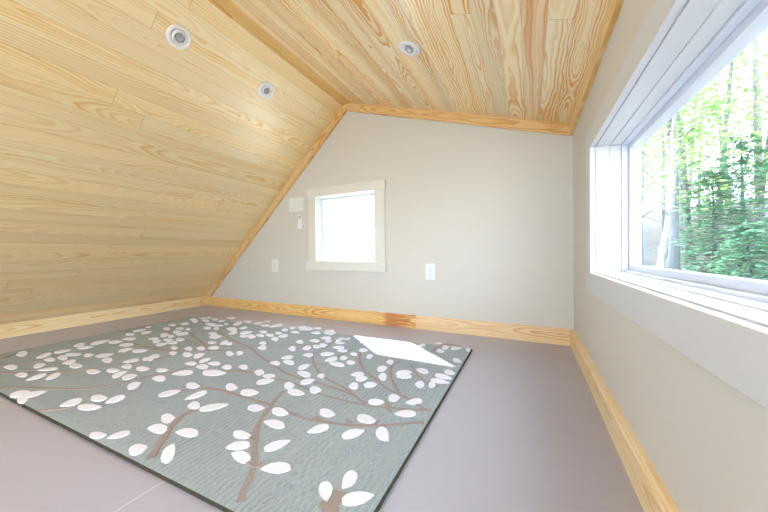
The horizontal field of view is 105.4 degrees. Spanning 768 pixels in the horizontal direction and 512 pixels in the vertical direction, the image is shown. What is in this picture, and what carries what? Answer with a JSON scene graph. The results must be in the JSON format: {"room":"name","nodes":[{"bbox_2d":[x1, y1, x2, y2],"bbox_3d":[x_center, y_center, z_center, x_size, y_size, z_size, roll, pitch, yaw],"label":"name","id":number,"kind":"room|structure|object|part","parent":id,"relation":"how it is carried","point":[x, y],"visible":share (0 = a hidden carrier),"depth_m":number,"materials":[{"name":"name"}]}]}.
{"room":"attic loft","nodes":[
{"label":"attic loft","id":0,"kind":"room"},
{"bbox_2d":[0,0,340,324],"bbox_3d":[-2.029,-0.350,1.173,2.005,1.827,3.911,0,1,26],"label":"ceiling","id":1,"kind":"structure","parent":0,"point":[135,166],"depth_m":1.72,"materials":[{"name":"brown wood"}]},
{"bbox_2d":[166,24,191,49],"bbox_3d":[-0.996,-1.063,1.422,0.082,0.076,0.109,0,1,30],"label":"recessed light","id":2,"kind":"object","parent":1,"relation":"in","point":[178,36],"visible":1,"depth_m":1.41,"materials":[{"name":"white metal"}]},
{"bbox_2d":[258,82,273,98],"bbox_3d":[-0.762,-1.071,1.892,0.082,0.076,0.109,0,1,30],"label":"recessed light","id":3,"kind":"object","parent":1,"relation":"in","point":[266,89],"visible":1,"depth_m":1.88,"materials":[{"name":"white metal"}]},
{"bbox_2d":[208,0,350,104],"bbox_3d":[-1.125,-1.213,0.703,0.089,0.029,3.693,0,1,26],"label":"trim","id":4,"kind":"structure","parent":1,"relation":"attached to","point":[225,6],"depth_m":1.69,"materials":[{"name":"brown wood"}]},
{"bbox_2d":[0,305,643,511],"bbox_3d":[-1.247,0.645,0.800,3.687,0.180,3.911,0,1,26],"label":"floor","id":5,"kind":"structure","parent":0,"point":[520,427],"depth_m":0.82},
{"bbox_2d":[0,316,471,511],"bbox_3d":[-0.848,0.535,1.583,2.438,0.016,1.407,0,1,26],"label":"area rug","id":6,"kind":"object","parent":5,"relation":"on","point":[238,416],"visible":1,"depth_m":1.06,"materials":[{"name":"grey fabric"}]},
{"bbox_2d":[212,111,573,329],"bbox_3d":[-0.405,-0.365,2.495,3.662,1.790,0.100,0,1,26],"label":"wall","id":7,"kind":"structure","parent":0,"point":[491,208],"depth_m":2.03,"materials":[{"name":"white paint"}]},
{"bbox_2d":[272,259,277,271],"bbox_3d":[-1.027,0.091,2.749,0.080,0.122,0.009,0,1,26],"label":"wall outlet","id":8,"kind":"object","parent":7,"relation":"attached to","point":[274,261],"visible":1,"depth_m":2.74,"materials":[{"name":"white plastic"}]},
{"bbox_2d":[206,104,346,297],"bbox_3d":[-1.125,-0.398,2.786,1.852,1.697,0.019,0,1,26],"label":"trim","id":9,"kind":"structure","parent":7,"relation":"attached to","point":[341,112],"depth_m":2.68,"materials":[{"name":"brown wood"}]},
{"bbox_2d":[289,197,303,211],"bbox_3d":[-0.789,-0.461,2.622,0.170,0.128,0.010,0,1,26],"label":"switch plate","id":10,"kind":"object","parent":7,"relation":"attached to","point":[296,204],"visible":1,"depth_m":2.62,"materials":[{"name":"white plastic"}]},
{"bbox_2d":[297,214,302,228],"bbox_3d":[-0.744,-0.305,2.596,0.055,0.126,0.021,0,1,26],"label":"remote control","id":11,"kind":"object","parent":7,"relation":"attached to","point":[300,217],"visible":1,"depth_m":2.59,"materials":[{"name":"white plastic"}]},
{"bbox_2d":[306,179,386,271],"bbox_3d":[-0.315,-0.228,2.435,0.777,0.701,0.115,0,1,26],"label":"window","id":12,"kind":"structure","parent":7,"relation":"in","point":[317,261],"depth_m":2.40,"materials":[{"name":"beige paint"}]},
{"bbox_3d":[-0.290,-0.232,2.470,0.570,0.549,0.032,0,1,26],"label":"frame","id":13,"kind":"part","parent":12,"relation":"part of","materials":[{"name":"white plastic"}]},
{"bbox_2d":[205,296,570,345],"bbox_3d":[-0.436,0.483,2.457,3.396,0.095,0.018,0,1,26],"label":"baseboard","id":14,"kind":"structure","parent":7,"relation":"attached to","point":[361,316],"depth_m":2.12,"materials":[{"name":"brown wood"}]},
{"bbox_2d":[425,264,434,279],"bbox_3d":[0.328,0.112,2.078,0.074,0.116,0.009,0,1,26],"label":"wall outlet","id":15,"kind":"object","parent":7,"relation":"attached to","point":[429,268],"visible":1,"depth_m":2.08,"materials":[{"name":"white plastic"}]},
{"bbox_2d":[346,103,569,135],"bbox_3d":[0.385,-0.971,2.030,1.531,0.556,0.019,0,1,26],"label":"trim","id":16,"kind":"structure","parent":7,"relation":"attached to","point":[548,127],"depth_m":1.94,"materials":[{"name":"brown wood"}]},
{"bbox_2d":[229,0,608,122],"bbox_3d":[-0.368,-0.987,0.341,1.715,0.595,3.911,0,1,26],"label":"ceiling","id":17,"kind":"structure","parent":0,"point":[521,59],"depth_m":1.34,"materials":[{"name":"brown wood"}]},
{"bbox_2d":[398,41,420,55],"bbox_3d":[0.120,-0.975,1.376,0.104,0.038,0.109,0,1,23],"label":"recessed light","id":18,"kind":"object","parent":17,"relation":"in","point":[409,48],"visible":1,"depth_m":1.37,"materials":[{"name":"white metal"}]},
{"bbox_2d":[573,0,767,511],"bbox_3d":[0.335,-0.099,0.006,0.130,1.291,3.711,0,1,26],"label":"wall","id":19,"kind":"structure","parent":0,"point":[706,441],"depth_m":0.57,"materials":[{"name":"white paint"}]},
{"bbox_2d":[570,0,623,135],"bbox_3d":[0.262,-0.708,0.033,0.018,0.068,3.710,0,1,26],"label":"trim","id":20,"kind":"structure","parent":19,"relation":"attached to","point":[613,9],"depth_m":1.02,"materials":[{"name":"brown wood"}]},
{"bbox_2d":[571,329,678,511],"bbox_3d":[0.275,0.499,0.044,0.018,0.095,3.710,0,1,26],"label":"baseboard","id":21,"kind":"structure","parent":19,"relation":"attached to","point":[651,492],"depth_m":0.73,"materials":[{"name":"brown wood"}]},
{"bbox_2d":[586,0,767,409],"bbox_3d":[0.530,-0.166,0.422,0.147,0.638,1.722,0,1,26],"label":"window","id":22,"kind":"structure","parent":19,"relation":"in","point":[706,36],"depth_m":0.61,"materials":[{"name":"white paint"}]},
{"bbox_3d":[0.559,-0.169,0.408,0.019,0.488,1.531,0,1,26],"label":"frame","id":23,"kind":"part","parent":22,"relation":"part of","materials":[{"name":"white plastic"}]},
{"bbox_3d":[0.582,-0.169,0.397,0.032,0.488,1.531,0,1,26],"label":"frame","id":24,"kind":"part","parent":22,"relation":"part of","materials":[{"name":"white plastic"}]},
{"bbox_3d":[-2.838,0.498,1.586,0.100,0.130,3.711,0,1,26],"label":"wall","id":25,"kind":"structure","parent":0,"visible":0},
{"bbox_2d":[0,296,204,338],"bbox_3d":[-2.785,0.516,1.560,0.018,0.095,3.710,0,1,26],"label":"baseboard","id":26,"kind":"structure","parent":25,"relation":"attached to","point":[9,330],"depth_m":2.37,"materials":[{"name":"brown wood"}]},
{"label":"outside","id":27,"kind":"structure","parent":0,"visible":0},
{"bbox_2d":[325,202,767,278],"bbox_3d":[7.743,-2.346,15.661,90.000,10.734,75.000,0,1,26],"label":"ground","id":28,"kind":"structure","parent":27,"point":[353,245],"depth_m":19.54,"materials":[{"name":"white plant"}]},
{"bbox_2d":[643,98,699,216],"bbox_3d":[11.145,-5.037,13.506,4.708,9.556,5.359,0,1,26],"label":"broadleaf tree","id":29,"kind":"object","parent":28,"relation":"on","point":[693,98],"visible":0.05,"depth_m":12.33,"materials":[{"name":"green plant"}]},
{"bbox_2d":[641,73,744,265],"bbox_3d":[7.632,-3.743,8.755,3.724,9.294,4.061,0,1,26],"label":"broadleaf tree","id":30,"kind":"object","parent":28,"relation":"on","point":[700,94],"visible":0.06,"depth_m":8.63,"materials":[{"name":"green plant"}]},
{"bbox_2d":[642,82,747,237],"bbox_3d":[12.250,-4.729,13.121,5.738,9.082,6.412,0,1,26],"label":"broadleaf tree","id":31,"kind":"object","parent":28,"relation":"on","point":[662,221],"visible":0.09,"depth_m":12.53,"materials":[{"name":"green plant"}]},
{"bbox_2d":[641,77,748,223],"bbox_3d":[9.089,-3.928,10.579,4.443,8.503,4.422,0,1,26],"label":"broadleaf tree","id":32,"kind":"object","parent":28,"relation":"on","point":[642,180],"visible":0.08,"depth_m":10.40,"materials":[{"name":"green plant"}]},
{"bbox_2d":[655,69,745,220],"bbox_3d":[20.024,-7.159,18.901,4.695,10.043,6.026,-1,1,-26],"label":"broadleaf tree","id":33,"kind":"object","parent":28,"relation":"on","point":[735,69],"visible":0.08,"depth_m":18.65,"materials":[{"name":"green plant"}]},
{"bbox_2d":[641,59,761,217],"bbox_3d":[7.973,-5.338,10.041,6.329,11.705,6.542,0,1,26],"label":"broadleaf tree","id":34,"kind":"object","parent":28,"relation":"on","point":[725,71],"visible":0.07,"depth_m":7.80,"materials":[{"name":"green plant"}]},
{"bbox_2d":[641,30,766,197],"bbox_3d":[9.193,-5.508,10.995,6.211,11.700,6.561,-1,1,4],"label":"broadleaf tree","id":35,"kind":"object","parent":28,"relation":"on","point":[765,30],"visible":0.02,"depth_m":10.03,"materials":[{"name":"green plant"}]},
{"bbox_2d":[641,63,767,267],"bbox_3d":[6.747,-2.873,6.644,4.200,8.761,3.879,0,1,26],"label":"broadleaf tree","id":36,"kind":"object","parent":28,"relation":"on","point":[661,261],"visible":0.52,"depth_m":6.62,"materials":[{"name":"green plant"}]},
{"bbox_2d":[641,45,767,269],"bbox_3d":[7.289,-3.448,7.354,4.151,8.707,3.774,-1,1,-8],"label":"broadleaf tree","id":37,"kind":"object","parent":28,"relation":"on","point":[673,251],"visible":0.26,"depth_m":7.10,"materials":[{"name":"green plant"}]},
{"bbox_2d":[641,33,767,270],"bbox_3d":[8.938,-4.632,8.521,6.046,10.470,5.004,-1,1,-20],"label":"broadleaf tree","id":38,"kind":"object","parent":28,"relation":"on","point":[685,187],"visible":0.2,"depth_m":8.77,"materials":[{"name":"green plant"}]},
{"bbox_2d":[643,35,767,261],"bbox_3d":[10.797,-5.130,9.434,7.165,10.911,6.169,-1,1,8],"label":"broadleaf tree","id":39,"kind":"object","parent":28,"relation":"on","point":[731,65],"visible":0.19,"depth_m":9.32,"materials":[{"name":"green plant"}]},
{"bbox_2d":[646,52,767,233],"bbox_3d":[14.319,-6.229,13.740,5.398,10.495,6.428,0,1,26],"label":"broadleaf tree","id":40,"kind":"object","parent":28,"relation":"on","point":[680,204],"visible":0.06,"depth_m":13.99,"materials":[{"name":"green plant"}]},
{"bbox_2d":[647,34,767,239],"bbox_3d":[14.118,-6.272,12.090,6.264,11.328,5.826,-1,1,3],"label":"broadleaf tree","id":41,"kind":"object","parent":28,"relation":"on","point":[761,34],"visible":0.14,"depth_m":11.96,"materials":[{"name":"green plant"}]},
{"bbox_2d":[652,52,763,203],"bbox_3d":[17.713,-7.069,16.550,7.025,11.233,5.722,-1,1,-24],"label":"broadleaf tree","id":42,"kind":"object","parent":28,"relation":"on","point":[692,176],"visible":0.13,"depth_m":16.02,"materials":[{"name":"green plant"}]},
{"bbox_2d":[651,167,767,279],"bbox_3d":[8.028,-0.477,7.051,2.547,3.380,2.404,0,1,26],"label":"evergreen tree","id":43,"kind":"object","parent":28,"relation":"on","point":[716,216],"visible":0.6,"depth_m":7.03,"materials":[{"name":"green plant"}]},
{"bbox_2d":[659,29,767,243],"bbox_3d":[12.824,-5.854,10.688,5.148,11.406,5.989,-1,1,6],"label":"broadleaf tree","id":44,"kind":"object","parent":28,"relation":"on","point":[754,106],"visible":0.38,"depth_m":10.28,"materials":[{"name":"green plant"}]},
{"bbox_2d":[666,131,767,280],"bbox_3d":[9.809,-1.306,8.156,2.967,4.335,3.100,-1,1,-34],"label":"evergreen tree","id":45,"kind":"object","parent":28,"relation":"on","point":[741,145],"visible":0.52,"depth_m":7.99,"materials":[{"name":"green plant"}]},
{"bbox_2d":[668,32,767,224],"bbox_3d":[18.478,-7.064,15.344,6.489,11.369,7.112,0,1,26],"label":"broadleaf tree","id":46,"kind":"object","parent":28,"relation":"on","point":[757,52],"visible":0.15,"depth_m":14.62,"materials":[{"name":"green plant"}]},
{"bbox_2d":[691,28,767,165],"bbox_3d":[9.154,-4.746,4.554,6.679,11.614,5.795,-1,1,-41],"label":"broadleaf tree","id":47,"kind":"object","parent":28,"relation":"on","point":[752,55],"visible":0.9,"depth_m":5.47,"materials":[{"name":"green plant"}]},
{"bbox_2d":[705,220,767,279],"bbox_3d":[7.029,0.444,5.515,1.637,2.248,1.615,-1,1,0],"label":"evergreen tree","id":48,"kind":"object","parent":28,"relation":"on","point":[745,231],"visible":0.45,"depth_m":5.50,"materials":[{"name":"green plant"}]},
{"bbox_2d":[707,35,767,228],"bbox_3d":[16.345,-5.191,11.554,5.667,8.549,4.705,0,1,26],"label":"broadleaf tree","id":49,"kind":"object","parent":28,"relation":"on","point":[766,41],"visible":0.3,"depth_m":12.13,"materials":[{"name":"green plant"}]},
{"bbox_2d":[717,37,767,210],"bbox_3d":[10.765,-4.931,7.114,5.835,11.628,7.194,0,1,26],"label":"broadleaf tree","id":50,"kind":"object","parent":28,"relation":"on","point":[741,53],"visible":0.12,"depth_m":8.28,"materials":[{"name":"green plant"}]},
{"bbox_2d":[720,158,767,277],"bbox_3d":[8.145,-0.702,5.523,2.528,3.746,2.859,-1,1,-44],"label":"evergreen tree","id":51,"kind":"object","parent":28,"relation":"on","point":[765,159],"visible":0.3,"depth_m":6.02,"materials":[{"name":"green plant"}]},
{"bbox_2d":[737,37,767,174],"bbox_3d":[12.279,-4.700,7.605,5.632,10.116,6.224,-1,1,-8],"label":"broadleaf tree","id":52,"kind":"object","parent":28,"relation":"on","point":[766,96],"visible":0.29,"depth_m":8.44,"materials":[{"name":"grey plant"}]}
]}

